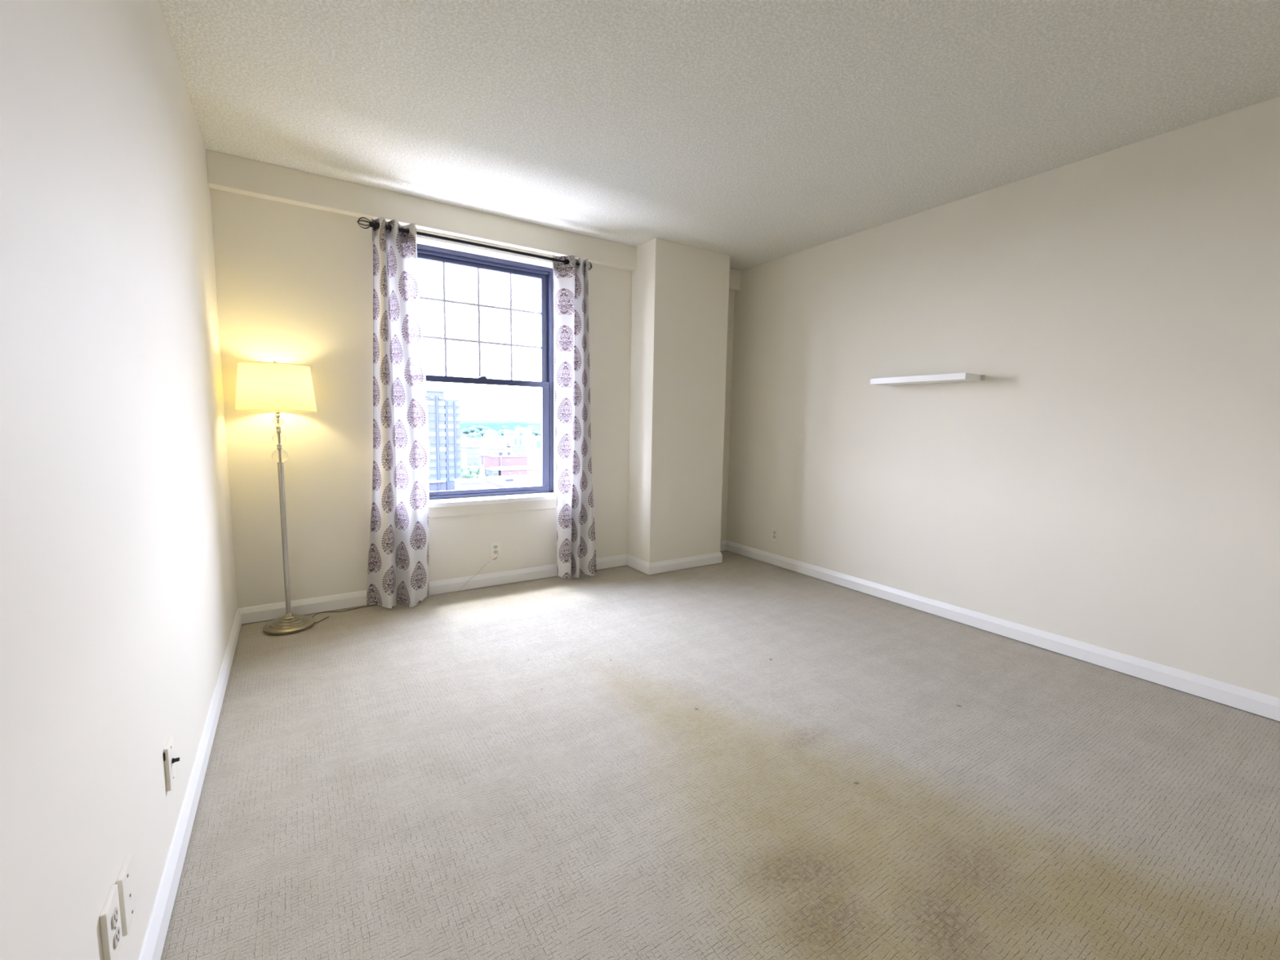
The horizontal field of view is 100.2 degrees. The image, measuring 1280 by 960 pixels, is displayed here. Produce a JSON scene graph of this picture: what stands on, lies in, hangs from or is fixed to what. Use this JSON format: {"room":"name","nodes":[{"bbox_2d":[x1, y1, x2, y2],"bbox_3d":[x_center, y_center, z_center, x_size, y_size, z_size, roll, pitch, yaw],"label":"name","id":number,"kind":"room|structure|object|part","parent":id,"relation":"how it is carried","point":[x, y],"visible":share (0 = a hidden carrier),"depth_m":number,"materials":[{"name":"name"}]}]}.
{"room":"empty bedroom","nodes":[
{"label":"empty bedroom","id":0,"kind":"room"},
{"bbox_2d":[0,0,237,959],"bbox_3d":[-0.962,-0.172,0.708,0.200,2.600,5.850,-3,7,-33],"label":"wall","id":1,"kind":"structure","parent":0,"point":[118,602],"depth_m":1.03,"materials":[{"name":"beige paint"}]},
{"bbox_2d":[99,884,122,959],"bbox_3d":[-0.946,0.805,0.959,0.012,0.116,0.073,-3,7,-33],"label":"power outlet","id":2,"kind":"object","parent":1,"relation":"attached to","point":[109,917],"visible":1,"depth_m":0.95,"materials":[{"name":"beige plastic"}]},
{"bbox_2d":[111,906,118,928],"bbox_3d":[-0.943,0.785,0.959,0.004,0.025,0.034,-3,7,-33],"label":"receptacle","id":3,"kind":"object","parent":2,"relation":"attached to","point":[114,910],"depth_m":0.96,"materials":[{"name":"beige plastic"}]},
{"bbox_2d":[113,925,119,948],"bbox_3d":[-0.943,0.824,0.963,0.004,0.025,0.034,-3,7,-33],"label":"receptacle","id":4,"kind":"object","parent":2,"relation":"attached to","point":[117,929],"depth_m":0.96,"materials":[{"name":"beige plastic"}]},
{"bbox_2d":[115,853,136,936],"bbox_3d":[-1.001,0.808,1.044,0.010,0.116,0.073,-3,7,-33],"label":"blank wall plate","id":5,"kind":"object","parent":1,"relation":"attached to","point":[125,881],"visible":0.96,"depth_m":1.03,"materials":[{"name":"beige plastic"}]},
{"bbox_2d":[163,735,179,791],"bbox_3d":[-1.238,0.750,1.419,0.024,0.116,0.078,-3,7,-33],"label":"cable wall plate","id":6,"kind":"object","parent":1,"relation":"attached to","point":[169,758],"visible":1,"depth_m":1.40,"materials":[{"name":"beige plastic"}]},
{"bbox_2d":[137,608,241,959],"bbox_3d":[-0.825,1.076,0.797,0.015,0.094,5.600,-3,7,-33],"label":"baseboard","id":7,"kind":"structure","parent":1,"relation":"attached to","point":[154,939],"depth_m":1.51,"materials":[{"name":"white paint"}]},
{"bbox_2d":[209,187,734,624],"bbox_3d":[-0.805,-0.541,4.123,3.792,2.600,0.250,-3,7,-33],"label":"wall","id":8,"kind":"structure","parent":0,"point":[295,282],"depth_m":3.27,"materials":[{"name":"beige paint"}]},
{"bbox_2d":[238,554,627,624],"bbox_3d":[-1.224,0.738,3.845,2.673,0.094,0.015,-3,7,-33],"label":"baseboard","id":9,"kind":"structure","parent":8,"relation":"attached to","point":[326,603],"depth_m":3.71,"materials":[{"name":"white paint"}]},
{"bbox_2d":[356,217,591,270],"bbox_3d":[-1.036,-1.542,3.600,1.552,0.087,0.172,-3,7,-33],"label":"curtain rod","id":10,"kind":"object","parent":8,"relation":"attached to","point":[376,224],"visible":0.81,"depth_m":3.47,"materials":[{"name":"black metal"}]},
{"bbox_2d":[374,221,379,229],"bbox_3d":[-1.566,-1.519,3.193,0.026,0.039,0.040,-3,7,-33],"label":"curtain ring","id":11,"kind":"object","parent":10,"relation":"on","point":[376,224],"depth_m":3.18,"materials":[{"name":"black metal"}]},
{"bbox_2d":[366,216,429,608],"bbox_3d":[-1.526,-0.372,3.342,0.407,2.396,0.128,-3,8,-34],"label":"curtain","id":12,"kind":"object","parent":10,"relation":"hanging from","point":[397,568],"visible":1,"depth_m":3.36,"materials":[{"name":"fabric"}]},
{"bbox_2d":[564,258,568,264],"bbox_3d":[-0.530,-1.574,3.860,0.026,0.039,0.040,-3,7,-33],"label":"curtain ring","id":13,"kind":"object","parent":10,"relation":"on","point":[566,261],"depth_m":3.85,"materials":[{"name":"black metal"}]},
{"bbox_2d":[551,254,596,578],"bbox_3d":[-0.478,-0.431,4.025,0.375,2.390,0.122,-3,7,-33],"label":"curtain","id":14,"kind":"object","parent":10,"relation":"hanging from","point":[575,528],"visible":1,"depth_m":4.00,"materials":[{"name":"fabric"}]},
{"bbox_2d":[416,236,556,517],"bbox_3d":[-1.128,-0.685,3.860,1.234,1.836,0.280,-3,7,-33],"label":"window","id":15,"kind":"structure","parent":8,"relation":"in","point":[485,500],"depth_m":3.96,"materials":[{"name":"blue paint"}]},
{"bbox_3d":[-1.165,-1.541,3.847,1.044,0.032,0.030,-3,7,-33],"label":"rail","id":16,"kind":"part","parent":15,"relation":"part of","materials":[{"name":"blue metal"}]},
{"bbox_3d":[-1.163,0.104,3.978,0.814,0.010,0.015,-3,7,-33],"label":"lift rail","id":17,"kind":"part","parent":15,"relation":"part of","materials":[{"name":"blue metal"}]},
{"bbox_3d":[-1.162,-1.586,3.838,1.122,0.028,0.100,-3,7,-33],"label":"head frame","id":18,"kind":"part","parent":15,"relation":"part of","materials":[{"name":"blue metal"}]},
{"bbox_3d":[-1.160,-0.722,3.906,1.060,0.042,0.030,-3,7,-33],"label":"meeting rail","id":19,"kind":"part","parent":15,"relation":"part of","materials":[{"name":"grey metal"}]},
{"bbox_3d":[-1.174,0.087,3.994,1.060,0.043,0.030,-3,7,-33],"label":"rail","id":20,"kind":"part","parent":15,"relation":"part of","materials":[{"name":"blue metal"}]},
{"bbox_3d":[-1.191,0.112,4.022,1.122,0.012,0.100,-3,7,-33],"label":"frame","id":21,"kind":"part","parent":15,"relation":"part of","materials":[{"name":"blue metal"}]},
{"bbox_3d":[-1.119,0.146,3.914,1.234,0.030,0.195,-3,7,-33],"label":"sill","id":22,"kind":"part","parent":15,"relation":"part of","materials":[{"name":"white paint"}]},
{"bbox_3d":[-0.718,-0.752,4.226,0.030,1.700,0.100,-3,7,-33],"label":"jamb frame","id":23,"kind":"part","parent":15,"relation":"part of","materials":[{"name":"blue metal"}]},
{"bbox_2d":[490,541,500,557],"bbox_3d":[-1.061,0.510,3.927,0.073,0.116,0.009,-3,7,-33],"label":"power outlet","id":24,"kind":"object","parent":8,"relation":"attached to","point":[495,546],"visible":1,"depth_m":3.92,"materials":[{"name":"beige plastic"}]},
{"bbox_2d":[454,551,498,593],"bbox_3d":[-1.179,0.655,3.844,0.344,0.266,0.026,-4,8,-41],"label":"cable","id":25,"kind":"object","parent":24,"relation":"hanging from","point":[498,551],"visible":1,"depth_m":3.88,"materials":[{"name":"beige plastic"}]},
{"bbox_2d":[720,540,726,551],"bbox_3d":[0.682,0.637,5.072,0.372,0.094,0.015,-3,7,-33],"label":"baseboard","id":26,"kind":"structure","parent":8,"relation":"attached to","point":[722,544],"depth_m":5.14,"materials":[{"name":"white paint"}]},
{"bbox_2d":[627,237,729,562],"bbox_3d":[0.320,-0.563,4.502,0.747,2.600,0.334,-3,7,-33],"label":"wall column","id":27,"kind":"structure","parent":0,"point":[679,311],"depth_m":4.33,"materials":[{"name":"beige paint"}]},
{"bbox_2d":[626,554,649,574],"bbox_3d":[-0.018,0.696,4.424,0.015,0.094,0.349,-3,7,-33],"label":"baseboard","id":28,"kind":"structure","parent":27,"relation":"attached to","point":[638,564],"depth_m":4.41,"materials":[{"name":"white paint"}]},
{"bbox_2d":[648,551,722,574],"bbox_3d":[0.393,0.696,4.491,0.777,0.094,0.015,-3,7,-33],"label":"baseboard","id":29,"kind":"structure","parent":27,"relation":"attached to","point":[655,567],"depth_m":4.47,"materials":[{"name":"white paint"}]},
{"bbox_2d":[157,0,1279,271],"bbox_3d":[0.792,-1.618,1.556,4.192,0.150,6.050,-3,7,-33],"label":"ceiling","id":30,"kind":"structure","parent":0,"point":[752,132],"depth_m":2.26,"materials":[{"name":"white paint"}]},
{"bbox_2d":[205,149,636,271],"bbox_3d":[-1.167,-1.707,3.556,2.673,0.171,0.070,-3,7,-33],"label":"ceiling beam","id":31,"kind":"structure","parent":30,"relation":"attached to","point":[225,172],"depth_m":3.31,"materials":[{"name":"beige paint"}]},
{"bbox_2d":[728,268,741,291],"bbox_3d":[0.739,-1.808,4.784,0.372,0.171,0.070,-3,7,-33],"label":"ceiling beam","id":32,"kind":"structure","parent":30,"relation":"attached to","point":[735,274],"depth_m":4.82,"materials":[{"name":"beige paint"}]},
{"bbox_2d":[160,550,1279,959],"bbox_3d":[0.745,1.101,1.851,4.192,0.120,6.050,-3,7,-33],"label":"floor","id":33,"kind":"structure","parent":0,"point":[740,757],"depth_m":1.80,"materials":[{"name":"beige carpet"}]},
{"bbox_2d":[234,360,377,635],"bbox_3d":[-1.850,0.091,3.135,0.789,1.520,0.378,-3,7,-33],"label":"floor lamp","id":34,"kind":"object","parent":33,"relation":"on","point":[261,386],"visible":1,"depth_m":2.89,"materials":[{"name":"gold metal"}]},
{"bbox_3d":[-2.012,-0.507,2.958,0.376,0.250,0.376,-3,7,-33],"label":"lamp shade","id":35,"kind":"part","parent":34,"relation":"part of","materials":[{"name":"beige fabric"}]},
{"bbox_3d":[-1.815,0.814,3.400,0.512,0.026,0.045,-5,9,-44],"label":"lamp cord","id":36,"kind":"part","parent":34,"relation":"part of","materials":[{"name":"brown plastic"}]},
{"bbox_2d":[726,96,1279,698],"bbox_3d":[2.390,-0.350,2.868,0.200,2.600,5.850,-3,7,-33],"label":"wall","id":37,"kind":"structure","parent":0,"point":[1110,480],"depth_m":2.89,"materials":[{"name":"beige paint"}]},
{"bbox_2d":[771,527,777,542],"bbox_3d":[1.167,0.475,4.641,0.009,0.116,0.073,-3,7,-33],"label":"power outlet","id":38,"kind":"object","parent":37,"relation":"attached to","point":[774,531],"visible":1,"depth_m":4.64,"materials":[{"name":"beige plastic"}]},
{"bbox_2d":[870,372,985,385],"bbox_3d":[1.803,-0.637,3.394,0.192,0.037,0.627,-3,7,-33],"label":"wall shelf","id":39,"kind":"object","parent":37,"relation":"attached to","point":[954,377],"visible":1,"depth_m":3.30,"materials":[{"name":"white paint"}]},
{"bbox_3d":[2.044,-0.610,3.188,0.012,0.032,0.016,-3,7,-33],"label":"mounting rail","id":40,"kind":"part","parent":39,"relation":"part of","materials":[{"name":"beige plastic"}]},
{"bbox_2d":[725,540,1279,721],"bbox_3d":[2.347,0.908,2.840,0.015,0.094,5.600,-3,7,-33],"label":"baseboard","id":41,"kind":"structure","parent":37,"relation":"attached to","point":[1251,701],"depth_m":2.94,"materials":[{"name":"white paint"}]},
{"label":"outside","id":42,"kind":"structure","parent":0,"visible":0},
{"bbox_2d":[462,431,541,473],"bbox_3d":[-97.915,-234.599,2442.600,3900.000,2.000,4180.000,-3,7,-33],"label":"ground","id":43,"kind":"structure","parent":42,"point":[536,461],"depth_m":404.65,"materials":[{"name":"white"}]},
{"bbox_2d":[426,390,461,491],"bbox_3d":[-87.204,-15.212,220.036,22.200,42.200,19.500,-3,7,-33],"label":"office tower","id":44,"kind":"structure","parent":43,"relation":"on","point":[444,415],"depth_m":215.30,"materials":[{"name":"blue glass"}]},
{"bbox_2d":[460,427,470,435],"bbox_3d":[-329.161,-90.971,1006.789,19.448,14.673,19.486,-3,7,-33],"label":"tree","id":45,"kind":"object","parent":43,"relation":"on","point":[464,430],"visible":0.98,"depth_m":1002.00,"materials":[{"name":"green plant"}]},
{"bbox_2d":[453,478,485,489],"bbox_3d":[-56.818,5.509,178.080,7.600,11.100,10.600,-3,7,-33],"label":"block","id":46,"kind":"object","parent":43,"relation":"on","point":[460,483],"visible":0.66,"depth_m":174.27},
{"bbox_2d":[461,464,478,478],"bbox_3d":[-86.265,-3.602,268.727,8.744,8.636,7.978,-3,7,-33],"label":"tree","id":47,"kind":"object","parent":43,"relation":"on","point":[466,471],"visible":0.81,"depth_m":265.73,"materials":[{"name":"green plant"}]},
{"bbox_2d":[460,445,479,473],"bbox_3d":[-97.828,-11.578,307.619,7.600,15.700,14.600,-3,7,-33],"label":"house","id":48,"kind":"structure","parent":43,"relation":"on","point":[469,455],"depth_m":302.07,"materials":[{"name":"white"}]},
{"bbox_2d":[466,432,478,437],"bbox_3d":[-219.339,-54.829,695.977,15.062,13.680,18.481,-3,7,-33],"label":"tree","id":49,"kind":"object","parent":43,"relation":"on","point":[469,435],"visible":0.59,"depth_m":689.08,"materials":[{"name":"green plant"}]},
{"bbox_2d":[468,427,479,432],"bbox_3d":[-329.580,-96.594,1058.061,19.757,14.765,20.819,-3,7,-33],"label":"tree","id":50,"kind":"object","parent":43,"relation":"on","point":[471,429],"visible":0.86,"depth_m":1051.24,"materials":[{"name":"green plant"}]},
{"bbox_2d":[471,465,479,475],"bbox_3d":[-87.042,-3.889,278.264,7.609,7.120,6.885,-3,7,-33],"label":"tree","id":51,"kind":"object","parent":43,"relation":"on","point":[477,467],"visible":0.19,"depth_m":278.01,"materials":[{"name":"green plant"}]},
{"bbox_2d":[470,472,481,478],"bbox_3d":[-73.281,0.451,239.541,5.167,7.322,4.714,-3,7,-33],"label":"tree","id":52,"kind":"object","parent":43,"relation":"on","point":[473,475],"visible":0.19,"depth_m":238.08,"materials":[{"name":"green plant"}]},
{"bbox_2d":[471,431,481,437],"bbox_3d":[-235.196,-62.388,764.265,14.776,13.420,18.129,-3,7,-33],"label":"tree","id":53,"kind":"object","parent":43,"relation":"on","point":[479,435],"visible":0.41,"depth_m":758.66,"materials":[{"name":"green plant"}]},
{"bbox_2d":[477,425,484,431],"bbox_3d":[-363.580,-117.329,1234.795,22.297,16.663,23.495,-3,7,-33],"label":"tree","id":54,"kind":"object","parent":43,"relation":"on","point":[479,427],"visible":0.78,"depth_m":1225.72,"materials":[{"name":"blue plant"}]},
{"bbox_2d":[479,431,485,436],"bbox_3d":[-271.112,-79.356,928.271,14.067,10.513,14.823,-3,7,-33],"label":"tree","id":55,"kind":"object","parent":43,"relation":"on","point":[482,433],"visible":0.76,"depth_m":922.97,"materials":[{"name":"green plant"}]},
{"bbox_2d":[478,472,487,476],"bbox_3d":[-73.765,0.003,247.825,6.130,6.408,5.546,-3,7,-33],"label":"tree","id":56,"kind":"object","parent":43,"relation":"on","point":[482,474],"visible":0.18,"depth_m":247.63,"materials":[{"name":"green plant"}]},
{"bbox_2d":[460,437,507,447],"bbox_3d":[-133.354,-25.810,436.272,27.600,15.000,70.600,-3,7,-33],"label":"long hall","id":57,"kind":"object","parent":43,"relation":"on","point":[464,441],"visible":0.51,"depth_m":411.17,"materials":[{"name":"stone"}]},
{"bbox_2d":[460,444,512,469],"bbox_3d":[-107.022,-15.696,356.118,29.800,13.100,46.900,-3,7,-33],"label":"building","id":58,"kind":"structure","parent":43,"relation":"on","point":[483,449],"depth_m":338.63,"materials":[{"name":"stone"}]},
{"bbox_2d":[482,426,492,430],"bbox_3d":[-332.982,-108.282,1164.913,19.815,14.809,20.880,-3,7,-33],"label":"tree","id":59,"kind":"object","parent":43,"relation":"on","point":[483,428],"visible":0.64,"depth_m":1157.10,"materials":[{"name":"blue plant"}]},
{"bbox_2d":[485,430,492,434],"bbox_3d":[-201.349,-57.972,711.910,5.900,17.100,10.600,-3,7,-33],"label":"tower","id":60,"kind":"structure","parent":43,"relation":"on","point":[487,432],"depth_m":707.58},
{"bbox_2d":[483,434,497,438],"bbox_3d":[-182.767,-49.333,654.294,14.600,13.000,12.600,-3,7,-33],"label":"house","id":61,"kind":"structure","parent":43,"relation":"on","point":[492,436],"depth_m":648.76,"materials":[{"name":"stone"}]},
{"bbox_2d":[484,467,499,475],"bbox_3d":[-68.527,-1.002,248.215,3.600,8.500,9.600,-3,7,-33],"label":"shed","id":62,"kind":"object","parent":43,"relation":"on","point":[490,471],"visible":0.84,"depth_m":244.86,"materials":[{"name":"white"}]},
{"bbox_2d":[491,430,502,435],"bbox_3d":[-221.425,-68.052,812.230,19.793,14.792,20.857,-3,7,-33],"label":"tree","id":63,"kind":"object","parent":43,"relation":"on","point":[499,433],"visible":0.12,"depth_m":807.00,"materials":[{"name":"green plant"}]},
{"bbox_2d":[460,422,541,431],"bbox_3d":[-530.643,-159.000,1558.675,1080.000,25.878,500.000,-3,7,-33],"label":"hills","id":64,"kind":"structure","parent":43,"relation":"on","point":[495,426],"depth_m":1517.82,"materials":[{"name":"teal plant"}]},
{"bbox_2d":[460,419,541,423],"bbox_3d":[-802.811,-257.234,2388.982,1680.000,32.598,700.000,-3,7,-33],"label":"hills","id":65,"kind":"structure","parent":43,"relation":"on","point":[462,421],"depth_m":2343.69,"materials":[{"name":"white"}]},
{"bbox_2d":[500,425,508,430],"bbox_3d":[-330.611,-124.470,1301.976,19.237,17.472,23.604,-3,7,-33],"label":"tree","id":66,"kind":"object","parent":43,"relation":"on","point":[503,427],"visible":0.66,"depth_m":1293.83,"materials":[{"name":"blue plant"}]},
{"bbox_2d":[484,452,532,474],"bbox_3d":[-69.177,-7.427,279.935,20.200,14.400,16.700,-3,7,-33],"label":"brick building","id":67,"kind":"structure","parent":43,"relation":"on","point":[500,459],"depth_m":273.76,"materials":[{"name":"pink brick"}]},
{"bbox_2d":[477,474,541,488],"bbox_3d":[-43.674,3.493,207.971,28.600,9.100,34.600,-3,7,-33],"label":"block","id":68,"kind":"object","parent":43,"relation":"on","point":[508,481],"visible":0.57,"depth_m":202.90,"materials":[{"name":"stone"}]},
{"bbox_2d":[505,479,513,481],"bbox_3d":[-48.813,0.081,200.142,2.800,0.800,1.200,-3,7,-33],"label":"roof vent","id":69,"kind":"object","parent":68,"relation":"attached to","point":[506,480],"depth_m":199.58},
{"bbox_2d":[505,432,515,435],"bbox_3d":[-179.072,-59.078,739.481,18.691,14.102,18.727,-3,7,-33],"label":"tree","id":70,"kind":"object","parent":43,"relation":"on","point":[508,433],"visible":0.38,"depth_m":733.88,"materials":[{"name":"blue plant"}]},
{"bbox_2d":[503,431,519,435],"bbox_3d":[-189.910,-65.377,791.602,20.600,15.000,12.600,-3,7,-33],"label":"house","id":71,"kind":"structure","parent":43,"relation":"on","point":[516,433],"depth_m":787.92,"materials":[{"name":"stone"}]},
{"bbox_2d":[489,465,541,475],"bbox_3d":[-58.630,-1.847,257.550,22.600,8.500,16.600,-3,7,-33],"label":"annex","id":72,"kind":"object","parent":43,"relation":"on","point":[524,469],"visible":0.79,"depth_m":251.40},
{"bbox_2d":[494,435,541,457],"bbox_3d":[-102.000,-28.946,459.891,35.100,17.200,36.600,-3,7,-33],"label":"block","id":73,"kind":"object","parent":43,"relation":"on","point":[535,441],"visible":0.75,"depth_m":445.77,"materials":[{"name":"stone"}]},
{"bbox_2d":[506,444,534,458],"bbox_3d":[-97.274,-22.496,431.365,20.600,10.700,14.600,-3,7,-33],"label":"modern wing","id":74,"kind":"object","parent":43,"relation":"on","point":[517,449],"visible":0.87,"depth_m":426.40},
{"bbox_2d":[515,427,531,435],"bbox_3d":[-206.221,-83.756,946.646,26.600,17.500,12.600,-3,7,-33],"label":"house","id":75,"kind":"structure","parent":43,"relation":"on","point":[527,431],"depth_m":942.55,"materials":[{"name":"stone"}]},
{"bbox_2d":[533,431,541,435],"bbox_3d":[-191.860,-85.934,997.353,15.211,11.368,16.029,-3,7,-33],"label":"tree","id":76,"kind":"object","parent":43,"relation":"on","point":[535,433],"visible":0.95,"depth_m":992.38,"materials":[{"name":"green plant"}]}
]}

